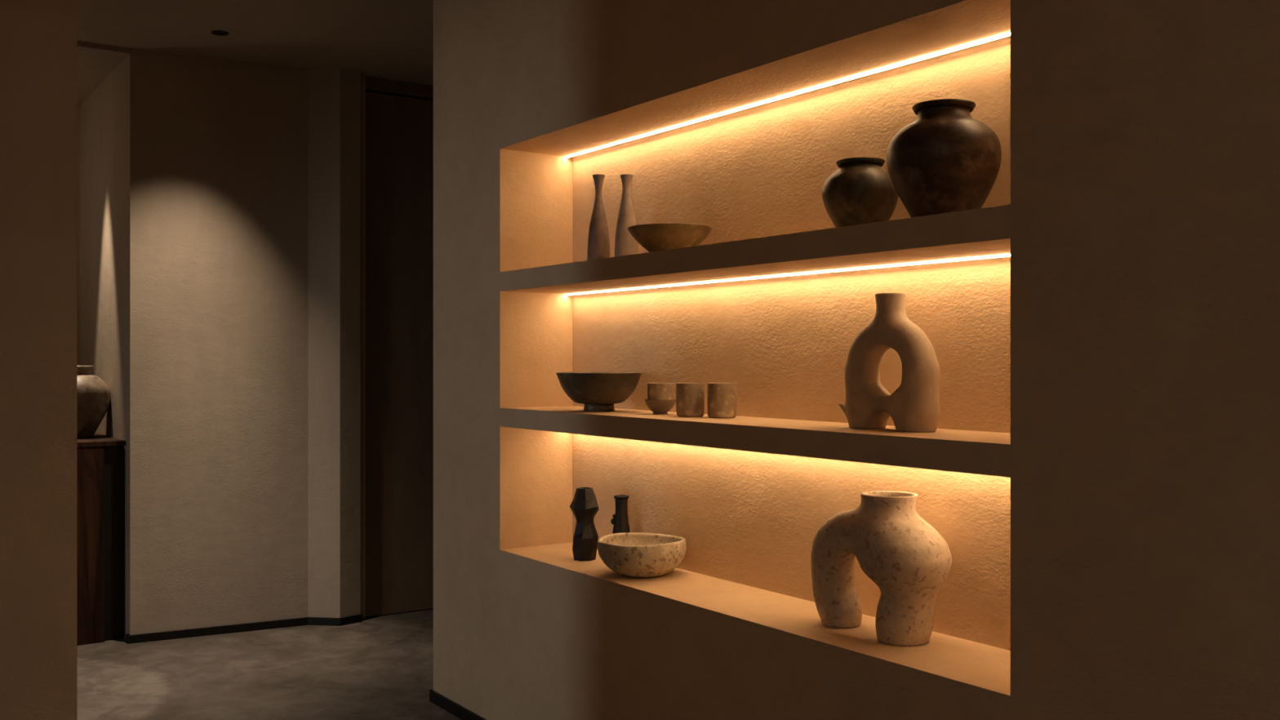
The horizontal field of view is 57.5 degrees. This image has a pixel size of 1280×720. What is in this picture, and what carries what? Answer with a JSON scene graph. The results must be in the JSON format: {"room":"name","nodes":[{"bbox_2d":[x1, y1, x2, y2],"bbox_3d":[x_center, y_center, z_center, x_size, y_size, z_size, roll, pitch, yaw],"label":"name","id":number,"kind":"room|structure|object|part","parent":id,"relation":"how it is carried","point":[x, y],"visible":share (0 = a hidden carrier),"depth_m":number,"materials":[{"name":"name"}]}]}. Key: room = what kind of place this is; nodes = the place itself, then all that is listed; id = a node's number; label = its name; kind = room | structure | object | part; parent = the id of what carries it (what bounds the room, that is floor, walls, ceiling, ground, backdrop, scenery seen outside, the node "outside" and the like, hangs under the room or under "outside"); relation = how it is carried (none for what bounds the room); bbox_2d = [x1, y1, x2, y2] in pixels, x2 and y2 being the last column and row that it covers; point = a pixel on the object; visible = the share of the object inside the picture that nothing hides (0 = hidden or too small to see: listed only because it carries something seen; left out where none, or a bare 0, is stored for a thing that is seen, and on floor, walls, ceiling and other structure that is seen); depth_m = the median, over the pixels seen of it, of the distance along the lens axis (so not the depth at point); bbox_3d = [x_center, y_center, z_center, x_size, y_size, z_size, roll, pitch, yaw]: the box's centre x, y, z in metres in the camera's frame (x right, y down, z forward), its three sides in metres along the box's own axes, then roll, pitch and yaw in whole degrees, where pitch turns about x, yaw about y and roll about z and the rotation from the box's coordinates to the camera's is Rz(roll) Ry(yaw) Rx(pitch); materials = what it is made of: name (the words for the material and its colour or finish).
{"room":"hallway","nodes":[
{"label":"hallway","id":0,"kind":"room"},
{"bbox_2d":[0,0,76,719],"bbox_3d":[-3.615,-0.070,1.427,5.264,2.940,0.450,0,0,-35],"label":"wall","id":1,"kind":"structure","parent":0,"point":[38,37],"depth_m":2.69,"materials":[{"name":"beige paint"}]},
{"bbox_2d":[76,106,79,365],"bbox_3d":[-4.291,-0.059,6.492,2.095,2.918,0.240,0,0,-35],"label":"wall","id":2,"kind":"structure","parent":0,"point":[77,107],"depth_m":6.98,"materials":[{"name":"beige paint"}]},
{"bbox_2d":[79,48,365,638],"bbox_3d":[-2.467,-0.070,6.718,1.165,2.940,1.936,0,0,-35],"label":"wall","id":3,"kind":"structure","parent":0,"point":[222,202],"depth_m":6.03,"materials":[{"name":"beige paint"}]},
{"bbox_2d":[125,613,361,644],"bbox_3d":[-2.019,1.380,6.012,1.156,0.040,0.099,0,0,-22],"label":"baseboard","id":4,"kind":"structure","parent":3,"relation":"attached to","point":[152,637],"depth_m":6.00,"materials":[{"name":"black wood"}]},
{"bbox_2d":[365,75,433,100],"bbox_3d":[-0.610,-0.070,7.199,2.440,2.940,0.450,0,0,-35],"label":"door frame","id":5,"kind":"structure","parent":3,"relation":"in","point":[375,85],"depth_m":6.43,"materials":[{"name":"black wood"}]},
{"bbox_2d":[365,91,433,617],"bbox_3d":[-1.122,-0.031,6.618,0.934,2.850,0.065,0,0,-35],"label":"door","id":6,"kind":"structure","parent":5,"relation":"attached to","point":[399,130],"depth_m":6.43,"materials":[{"name":"brown wood"}]},
{"bbox_2d":[76,0,433,106],"bbox_3d":[-1.660,-1.589,2.499,9.900,0.142,11.200,0,0,-35],"label":"ceiling","id":7,"kind":"structure","parent":0,"point":[388,39],"depth_m":5.51,"materials":[{"name":"paint"}]},
{"bbox_2d":[210,30,228,35],"bbox_3d":[-1.977,-1.538,5.489,0.080,0.004,0.080,0,0,-35],"label":"recessed light","id":8,"kind":"object","parent":7,"relation":"in","point":[220,33],"visible":1,"depth_m":5.49,"materials":[{"name":"black metal"}]},
{"bbox_2d":[76,608,461,719],"bbox_3d":[-1.660,1.460,2.499,9.900,0.120,11.200,0,0,-35],"label":"floor","id":9,"kind":"structure","parent":0,"point":[380,667],"depth_m":5.15,"materials":[{"name":"concrete"}]},
{"bbox_2d":[76,433,125,645],"bbox_3d":[-3.196,0.902,5.867,0.991,0.995,0.750,0,0,-35],"label":"cabinet","id":10,"kind":"object","parent":9,"relation":"on","point":[100,457],"visible":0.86,"depth_m":5.78,"materials":[{"name":"brown wood"}]},
{"bbox_2d":[76,365,111,438],"bbox_3d":[-2.958,0.217,6.120,0.330,0.376,0.331,0,0,16],"label":"storage jar","id":11,"kind":"object","parent":10,"relation":"on","point":[93,393],"visible":0.48,"depth_m":6.05,"materials":[{"name":"brown ceramic"}]},
{"bbox_3d":[-2.836,0.913,6.134,0.094,0.973,0.720,0,0,-35],"label":"panel","id":12,"kind":"part","parent":10,"relation":"part of","materials":[{"name":"black wood"}]},
{"bbox_2d":[433,0,1279,719],"bbox_3d":[1.364,-0.070,2.106,0.605,2.940,6.922,0,0,-35],"label":"wall","id":13,"kind":"structure","parent":0,"point":[1126,344],"depth_m":3.03,"materials":[{"name":"beige paint"}]},
{"bbox_2d":[429,688,486,719],"bbox_3d":[1.353,1.377,2.111,0.617,0.046,6.924,0,0,-35],"label":"baseboard","id":14,"kind":"structure","parent":13,"relation":"attached to","point":[451,707],"depth_m":4.61,"materials":[{"name":"black wood"}]},
{"bbox_2d":[569,487,599,561],"bbox_3d":[-0.196,0.575,4.098,0.103,0.251,0.101,0,0,-35],"label":"vase","id":15,"kind":"object","parent":13,"relation":"on","point":[584,506],"visible":1,"depth_m":4.07,"materials":[{"name":"black ceramic"}]},
{"bbox_2d":[610,494,630,533],"bbox_3d":[-0.066,0.587,4.083,0.072,0.226,0.073,0,0,-35],"label":"vase","id":16,"kind":"object","parent":13,"relation":"on","point":[620,522],"visible":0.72,"depth_m":4.06,"materials":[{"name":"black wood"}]},
{"bbox_3d":[-0.091,0.565,4.083,0.023,0.023,0.023,0,0,-35],"label":"knob","id":17,"kind":"part","parent":16,"relation":"part of","materials":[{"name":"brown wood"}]},
{"bbox_2d":[596,532,686,577],"bbox_3d":[0.007,0.640,3.808,0.288,0.119,0.289,0,0,-35],"label":"stone bowl","id":18,"kind":"object","parent":13,"relation":"on","point":[633,554],"visible":1,"depth_m":3.71,"materials":[{"name":"beige stone"}]},
{"bbox_2d":[499,204,1010,295],"bbox_3d":[0.257,-0.285,3.456,0.313,0.078,2.272,0,0,-35],"label":"niche shelf","id":19,"kind":"object","parent":13,"relation":"attached to","point":[985,231],"depth_m":3.06,"materials":[{"name":"beige paint"}]},
{"bbox_2d":[586,173,610,260],"bbox_3d":[-0.145,-0.486,4.090,0.081,0.324,0.082,0,0,-35],"label":"bottle vase","id":20,"kind":"object","parent":19,"relation":"on","point":[598,242],"visible":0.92,"depth_m":4.07,"materials":[{"name":"beige ceramic"}]},
{"bbox_2d":[614,173,638,257],"bbox_3d":[-0.045,-0.475,3.945,0.085,0.301,0.085,0,0,-10],"label":"bottle vase","id":21,"kind":"object","parent":19,"relation":"on","point":[625,244],"visible":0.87,"depth_m":3.92,"materials":[{"name":"beige ceramic"}]},
{"bbox_2d":[627,222,711,252],"bbox_3d":[0.095,-0.370,3.680,0.268,0.092,0.267,0,0,-35],"label":"shallow bowl","id":22,"kind":"object","parent":19,"relation":"on","point":[658,237],"visible":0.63,"depth_m":3.59,"materials":[{"name":"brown ceramic"}]},
{"bbox_3d":[0.359,-0.250,3.526,0.013,0.007,2.264,0,0,-35],"label":"led strip","id":23,"kind":"part","parent":19,"relation":"part of","materials":[{"name":"white plastic"}]},
{"bbox_2d":[822,156,898,227],"bbox_3d":[0.575,-0.422,3.044,0.198,0.195,0.199,0,0,-35],"label":"clay jar","id":24,"kind":"object","parent":19,"relation":"on","point":[861,191],"visible":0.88,"depth_m":2.97,"materials":[{"name":"brown ceramic"}]},
{"bbox_2d":[886,98,1001,217],"bbox_3d":[0.723,-0.465,2.780,0.265,0.282,0.265,0,0,12],"label":"clay jar","id":25,"kind":"object","parent":19,"relation":"on","point":[947,160],"visible":0.91,"depth_m":2.69,"materials":[{"name":"brown ceramic"}]},
{"bbox_2d":[499,405,1010,477],"bbox_3d":[0.257,0.210,3.456,0.313,0.069,2.272,0,0,-35],"label":"niche shelf","id":26,"kind":"object","parent":13,"relation":"attached to","point":[967,451],"visible":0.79,"depth_m":3.02,"materials":[{"name":"beige paint"}]},
{"bbox_2d":[555,372,641,412],"bbox_3d":[-0.141,0.109,3.995,0.293,0.133,0.294,0,0,-35],"label":"footed bowl","id":27,"kind":"object","parent":26,"relation":"on","point":[598,392],"visible":1,"depth_m":3.90,"materials":[{"name":"brown ceramic"}]},
{"bbox_2d":[644,398,675,414],"bbox_3d":[0.067,0.151,3.800,0.103,0.049,0.103,0,0,-35],"label":"bowl","id":28,"kind":"object","parent":26,"relation":"on","point":[659,406],"visible":0.95,"depth_m":3.77,"materials":[{"name":"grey ceramic"}]},
{"bbox_2d":[647,382,675,399],"bbox_3d":[0.068,0.109,3.797,0.090,0.069,0.090,0,0,-35],"label":"tumbler","id":29,"kind":"object","parent":28,"relation":"in","point":[655,390],"visible":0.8,"depth_m":3.76,"materials":[{"name":"beige ceramic"}]},
{"bbox_2d":[675,382,704,417],"bbox_3d":[0.156,0.123,3.624,0.088,0.105,0.088,0,0,-35],"label":"tumbler","id":30,"kind":"object","parent":26,"relation":"on","point":[690,397],"visible":1,"depth_m":3.59,"materials":[{"name":"beige ceramic"}]},
{"bbox_2d":[707,382,736,417],"bbox_3d":[0.250,0.123,3.557,0.089,0.106,0.089,0,0,-35],"label":"tumbler","id":31,"kind":"object","parent":26,"relation":"on","point":[722,397],"visible":1,"depth_m":3.52,"materials":[{"name":"beige ceramic"}]},
{"bbox_2d":[837,293,940,432],"bbox_3d":[0.633,0.004,2.943,0.099,0.344,0.291,0,0,-35],"label":"ring vase","id":32,"kind":"object","parent":26,"relation":"on","point":[914,406],"visible":1,"depth_m":2.90,"materials":[{"name":"beige ceramic"}]},
{"bbox_2d":[564,31,1010,158],"bbox_3d":[0.359,-0.775,3.526,0.013,0.007,2.264,0,0,-35],"label":"led strip","id":33,"kind":"object","parent":13,"relation":"attached to","point":[1007,33],"visible":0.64,"depth_m":3.33,"materials":[{"name":"plastic"}]},
{"bbox_2d":[810,490,951,646],"bbox_3d":[0.607,0.519,2.983,0.230,0.361,0.412,0,0,-35],"label":"vase","id":34,"kind":"object","parent":13,"relation":"on","point":[908,559],"visible":1,"depth_m":2.87,"materials":[{"name":"beige ceramic"}]}
]}

